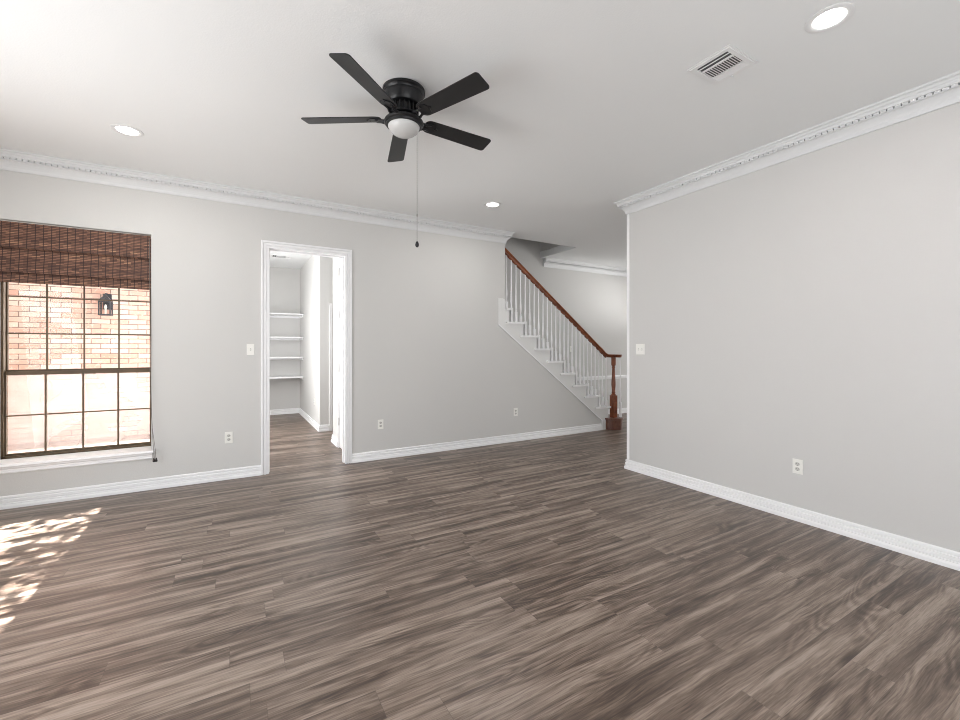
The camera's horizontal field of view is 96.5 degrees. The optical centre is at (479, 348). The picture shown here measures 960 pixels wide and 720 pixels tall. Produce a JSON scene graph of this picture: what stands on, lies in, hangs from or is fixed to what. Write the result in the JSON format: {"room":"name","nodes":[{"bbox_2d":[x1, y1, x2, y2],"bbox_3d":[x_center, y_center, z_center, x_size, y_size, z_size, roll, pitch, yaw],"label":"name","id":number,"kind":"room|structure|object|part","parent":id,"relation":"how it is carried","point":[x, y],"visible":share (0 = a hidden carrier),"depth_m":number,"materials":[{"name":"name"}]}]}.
{"room":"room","nodes":[
{"label":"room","id":0,"kind":"room"},
{"bbox_2d":[8,282,149,449],"bbox_3d":[-7.649,-0.303,5.623,6.400,3.750,0.200,0,0,-30],"label":"wall","id":1,"kind":"structure","parent":0,"point":[26,315],"depth_m":6.43,"materials":[{"name":"pink brick"}]},
{"bbox_2d":[98,293,112,315],"bbox_3d":[-5.698,-0.673,6.525,0.150,0.351,0.214,0,0,-30],"label":"wall lantern","id":2,"kind":"object","parent":1,"relation":"attached to","point":[107,305],"visible":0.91,"depth_m":6.50,"materials":[{"name":"metal"}]},
{"bbox_3d":[-5.742,-0.718,6.601,0.100,0.240,0.020,0,0,-30],"label":"plate","id":3,"kind":"part","parent":2,"relation":"part of","materials":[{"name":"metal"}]},
{"bbox_2d":[0,170,600,495],"bbox_3d":[-1.393,-0.152,5.376,7.820,3.048,0.280,0,0,-30],"label":"wall","id":4,"kind":"structure","parent":0,"point":[432,359],"depth_m":4.64,"materials":[{"name":"paint"}]},
{"bbox_2d":[0,282,154,473],"bbox_3d":[-3.743,-0.019,3.985,1.182,2.178,0.343,0,0,-30],"label":"window","id":5,"kind":"structure","parent":4,"relation":"in","point":[71,457],"depth_m":3.95,"materials":[{"name":"brown metal"}]},
{"bbox_3d":[-3.724,1.028,3.952,1.182,0.085,0.268,0,0,-30],"label":"sill","id":6,"kind":"part","parent":5,"relation":"part of","materials":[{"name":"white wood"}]},
{"bbox_3d":[-3.792,0.586,4.089,1.046,0.757,0.027,0,0,-30],"label":"sash","id":7,"kind":"part","parent":5,"relation":"part of","materials":[{"name":"clear glass"}]},
{"bbox_3d":[-3.808,-0.425,4.116,1.046,1.305,0.027,0,0,-30],"label":"sash","id":8,"kind":"part","parent":5,"relation":"part of","materials":[{"name":"clear glass"}]},
{"bbox_2d":[0,220,157,461],"bbox_3d":[-3.630,-0.001,3.907,1.124,2.190,0.152,0,0,-30],"label":"roman shade","id":9,"kind":"object","parent":5,"relation":"attached to","point":[29,253],"visible":1,"depth_m":3.90,"materials":[{"name":"brown wood"}]},
{"bbox_3d":[-3.168,-0.003,4.136,0.096,2.130,0.017,0,0,22],"label":"lift cord","id":10,"kind":"part","parent":9,"relation":"part of","materials":[{"name":"white fabric"}]},
{"bbox_2d":[225,432,232,442],"bbox_3d":[-2.634,0.936,4.490,0.072,0.117,0.009,0,0,-30],"label":"wall outlet","id":11,"kind":"object","parent":4,"relation":"attached to","point":[228,435],"visible":1,"depth_m":4.49,"materials":[{"name":"white plastic"}]},
{"bbox_2d":[247,344,253,354],"bbox_3d":[-2.459,0.012,4.587,0.072,0.117,0.016,0,0,-30],"label":"light switch","id":12,"kind":"object","parent":4,"relation":"attached to","point":[250,347],"visible":1,"depth_m":4.59,"materials":[{"name":"white plastic"}]},
{"bbox_2d":[0,424,601,509],"bbox_3d":[-1.135,1.318,5.022,7.670,0.108,0.590,0,0,-30],"label":"baseboard","id":13,"kind":"structure","parent":4,"relation":"attached to","point":[76,493],"depth_m":4.40,"materials":[{"name":"white wood"}]},
{"bbox_2d":[261,240,351,474],"bbox_3d":[-1.995,0.099,4.952,0.967,2.546,0.190,0,0,-30],"label":"door frame","id":14,"kind":"structure","parent":4,"relation":"attached to","point":[267,246],"depth_m":4.82,"materials":[{"name":"white wood"}]},
{"bbox_2d":[378,419,382,428],"bbox_3d":[-1.231,0.942,5.303,0.072,0.117,0.009,0,0,-30],"label":"wall outlet","id":15,"kind":"object","parent":4,"relation":"attached to","point":[380,422],"visible":1,"depth_m":5.30,"materials":[{"name":"white plastic"}]},
{"bbox_2d":[514,408,517,415],"bbox_3d":[0.527,0.942,6.321,0.072,0.117,0.009,0,0,-30],"label":"wall outlet","id":16,"kind":"object","parent":4,"relation":"attached to","point":[515,409],"visible":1,"depth_m":6.32,"materials":[{"name":"white plastic"}]},
{"bbox_2d":[270,256,332,429],"bbox_3d":[-2.341,-0.152,7.462,4.570,3.048,4.540,0,0,-30],"label":"wall","id":17,"kind":"structure","parent":0,"point":[307,291],"depth_m":8.53,"materials":[{"name":"paint"}]},
{"bbox_2d":[270,313,302,317],"bbox_3d":[-4.428,-0.665,8.442,1.698,0.062,0.509,0,0,-30],"label":"closet shelf","id":18,"kind":"object","parent":17,"relation":"attached to","point":[272,315],"visible":0.41,"depth_m":8.80,"materials":[{"name":"white wood"}]},
{"bbox_2d":[270,375,302,378],"bbox_3d":[-4.428,0.601,8.442,1.698,0.062,0.509,0,0,-30],"label":"closet shelf","id":19,"kind":"object","parent":17,"relation":"attached to","point":[288,376],"visible":0.44,"depth_m":8.65,"materials":[{"name":"white wood"}]},
{"bbox_2d":[270,337,302,339],"bbox_3d":[-4.428,-0.199,8.442,1.698,0.062,0.509,0,0,-30],"label":"closet shelf","id":20,"kind":"object","parent":17,"relation":"attached to","point":[271,338],"visible":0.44,"depth_m":8.85,"materials":[{"name":"white wood"}]},
{"bbox_2d":[270,356,302,359],"bbox_3d":[-4.428,0.203,8.442,1.698,0.062,0.509,0,0,-30],"label":"closet shelf","id":21,"kind":"object","parent":17,"relation":"attached to","point":[289,357],"visible":0.45,"depth_m":8.84,"materials":[{"name":"white wood"}]},
{"bbox_2d":[270,408,337,446],"bbox_3d":[-3.394,1.318,6.806,1.850,0.108,4.380,0,0,-30],"label":"baseboard","id":22,"kind":"structure","parent":17,"relation":"attached to","point":[320,428],"depth_m":8.10,"materials":[{"name":"white wood"}]},
{"bbox_2d":[330,303,331,430],"bbox_3d":[-2.111,0.312,7.340,0.895,2.120,0.020,0,0,-30],"label":"door frame","id":23,"kind":"structure","parent":17,"relation":"attached to","point":[330,303],"depth_m":7.12,"materials":[{"name":"white wood"}]},
{"bbox_2d":[333,258,341,447],"bbox_3d":[-1.818,-0.152,5.811,0.120,3.048,1.160,0,0,-30],"label":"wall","id":24,"kind":"structure","parent":0,"point":[336,261],"depth_m":6.12,"materials":[{"name":"paint"}]},
{"bbox_2d":[338,262,341,448],"bbox_3d":[-1.766,0.107,5.627,0.050,2.530,0.748,0,0,-30],"label":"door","id":25,"kind":"structure","parent":24,"relation":"in","point":[339,264],"depth_m":5.85,"materials":[{"name":"white wood"}]},
{"bbox_2d":[0,70,959,243],"bbox_3d":[-0.178,-1.600,2.127,6.424,0.152,6.860,0,0,-30],"label":"crown molding","id":26,"kind":"structure","parent":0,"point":[10,160],"depth_m":3.93,"materials":[{"name":"paint"}]},
{"bbox_2d":[0,413,959,719],"bbox_3d":[0.725,1.432,5.332,11.800,0.120,11.900,0,0,-30],"label":"floor","id":27,"kind":"structure","parent":0,"point":[548,578],"depth_m":2.28,"materials":[{"name":"wood"}]},
{"bbox_2d":[498,248,623,429],"bbox_3d":[0.634,-0.054,6.928,3.598,2.853,1.305,0,0,-30],"label":"staircase","id":28,"kind":"structure","parent":27,"relation":"on","point":[530,343],"depth_m":6.78,"materials":[{"name":"paint"}]},
{"bbox_3d":[1.399,-0.661,6.813,2.371,1.640,0.170,0,0,-30],"label":"handrail","id":29,"kind":"part","parent":28,"relation":"part of","materials":[{"name":"brown wood"}]},
{"bbox_3d":[2.281,0.667,7.314,0.088,1.019,0.088,0,0,-30],"label":"newel post","id":30,"kind":"part","parent":28,"relation":"part of","materials":[{"name":"brown wood"}]},
{"bbox_2d":[0,0,959,268],"bbox_3d":[0.725,-1.736,5.332,11.800,0.120,11.900,0,0,-30],"label":"ceiling","id":31,"kind":"structure","parent":0,"point":[588,106],"depth_m":2.72,"materials":[{"name":"paint"}]},
{"bbox_2d":[110,124,143,136],"bbox_3d":[-2.713,-1.673,3.293,0.202,0.007,0.202,0,0,-30],"label":"recessed light","id":32,"kind":"object","parent":31,"relation":"in","point":[126,130],"visible":1,"depth_m":3.28,"materials":[{"name":"plastic"}]},
{"bbox_2d":[270,254,291,258],"bbox_3d":[-3.628,-1.667,7.808,0.350,0.018,0.250,0,0,-30],"label":"ceiling vent","id":33,"kind":"object","parent":31,"relation":"in","point":[271,255],"visible":0.98,"depth_m":7.78,"materials":[{"name":"metal"}]},
{"bbox_2d":[301,53,490,246],"bbox_3d":[-0.466,-1.165,2.808,1.240,1.021,1.275,0,0,-30],"label":"ceiling fan","id":34,"kind":"object","parent":31,"relation":"hanging from","point":[403,98],"visible":1,"depth_m":2.68,"materials":[{"name":"black metal"}]},
{"bbox_3d":[-0.895,-1.490,2.795,0.511,0.006,0.131,0,13,2],"label":"blade","id":35,"kind":"part","parent":34,"relation":"part of","materials":[{"name":"black laminate"}]},
{"bbox_3d":[-0.632,-1.490,2.403,0.131,0.006,0.511,14,5,20],"label":"blade","id":36,"kind":"part","parent":34,"relation":"part of","materials":[{"name":"black laminate"}]},
{"bbox_3d":[-0.604,-1.490,3.166,0.131,0.006,0.511,-13,4,-15],"label":"blade","id":37,"kind":"part","parent":34,"relation":"part of","materials":[{"name":"black wood"}]},
{"bbox_3d":[-0.494,-1.411,2.780,0.204,0.070,0.204,0,0,-30],"label":"globe","id":38,"kind":"part","parent":34,"relation":"part of","materials":[{"name":"white glass"}]},
{"bbox_3d":[-0.178,-1.490,2.532,0.511,0.006,0.131,0,-13,38],"label":"blade","id":39,"kind":"part","parent":34,"relation":"part of","materials":[{"name":"black laminate"}]},
{"bbox_3d":[-0.161,-1.490,3.004,0.511,0.006,0.131,0,-13,-34],"label":"blade","id":40,"kind":"part","parent":34,"relation":"part of","materials":[{"name":"black wood"}]},
{"bbox_2d":[484,202,500,207],"bbox_3d":[0.148,-1.673,4.992,0.202,0.007,0.202,0,0,-30],"label":"recessed light","id":41,"kind":"object","parent":31,"relation":"in","point":[488,204],"visible":1,"depth_m":4.97,"materials":[{"name":"plastic"}]},
{"bbox_2d":[687,44,758,85],"bbox_3d":[1.438,-1.667,2.540,0.295,0.018,0.258,0,0,-30],"label":"ceiling vent","id":42,"kind":"object","parent":31,"relation":"in","point":[729,61],"visible":1,"depth_m":2.53,"materials":[{"name":"metal"}]},
{"bbox_2d":[804,2,855,33],"bbox_3d":[1.774,-1.673,2.174,0.202,0.007,0.202,0,0,-30],"label":"recessed light","id":43,"kind":"object","parent":31,"relation":"in","point":[831,17],"visible":1,"depth_m":2.17,"materials":[{"name":"plastic"}]},
{"bbox_2d":[540,242,559,251],"bbox_3d":[-0.183,-3.064,6.660,3.760,2.527,1.190,0,0,-30],"label":"wall","id":44,"kind":"structure","parent":0,"point":[543,246],"depth_m":7.81,"materials":[{"name":"paint"}]},
{"bbox_2d":[505,237,626,408],"bbox_3d":[1.305,-1.428,8.141,7.820,5.600,0.120,0,0,-30],"label":"wall","id":45,"kind":"structure","parent":0,"point":[597,302],"depth_m":8.45,"materials":[{"name":"paint"}]},
{"bbox_2d":[543,258,626,276],"bbox_3d":[2.923,-1.600,8.949,3.970,0.152,0.104,0,0,-30],"label":"crown molding","id":46,"kind":"structure","parent":45,"relation":"attached to","point":[547,262],"depth_m":8.44,"materials":[{"name":"paint"}]},
{"bbox_2d":[574,375,626,380],"bbox_3d":[3.150,0.601,9.125,3.400,0.073,0.026,0,0,-30],"label":"chair rail","id":47,"kind":"object","parent":45,"relation":"attached to","point":[610,376],"depth_m":8.77,"materials":[{"name":"white wood"}]},
{"bbox_2d":[629,102,959,551],"bbox_3d":[2.954,-0.152,2.801,0.120,3.048,4.885,0,0,-30],"label":"wall","id":48,"kind":"structure","parent":0,"point":[806,307],"depth_m":3.27,"materials":[{"name":"paint"}]},
{"bbox_2d":[627,214,628,458],"bbox_3d":[1.737,-0.130,4.901,0.128,2.788,0.038,0,0,-30],"label":"wall edge","id":49,"kind":"structure","parent":48,"relation":"attached to","point":[628,214],"depth_m":4.86,"materials":[{"name":"white paint"}]},
{"bbox_2d":[636,344,644,354],"bbox_3d":[1.764,0.010,4.720,0.016,0.117,0.116,0,0,-30],"label":"light switch","id":50,"kind":"object","parent":48,"relation":"attached to","point":[640,348],"visible":1,"depth_m":4.72,"materials":[{"name":"white plastic"}]},
{"bbox_2d":[624,459,959,570],"bbox_3d":[2.948,1.318,2.811,0.168,0.108,4.909,0,0,-30],"label":"baseboard","id":51,"kind":"structure","parent":48,"relation":"attached to","point":[931,553],"depth_m":3.29,"materials":[{"name":"white wood"}]},
{"bbox_2d":[792,458,802,474],"bbox_3d":[2.527,0.941,3.408,0.009,0.117,0.072,0,0,-30],"label":"wall outlet","id":52,"kind":"object","parent":48,"relation":"attached to","point":[797,465],"visible":1,"depth_m":3.40,"materials":[{"name":"white plastic"}]},
{"bbox_3d":[6.629,-0.152,6.631,0.120,3.048,7.830,0,0,-30],"label":"wall","id":53,"kind":"structure","parent":0,"visible":0},
{"bbox_2d":[608,408,626,413],"bbox_3d":[3.279,1.318,9.201,3.100,0.108,0.024,0,0,-30],"label":"baseboard","id":54,"kind":"structure","parent":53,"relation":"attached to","point":[624,410],"depth_m":9.04,"materials":[{"name":"white wood"}]}
]}

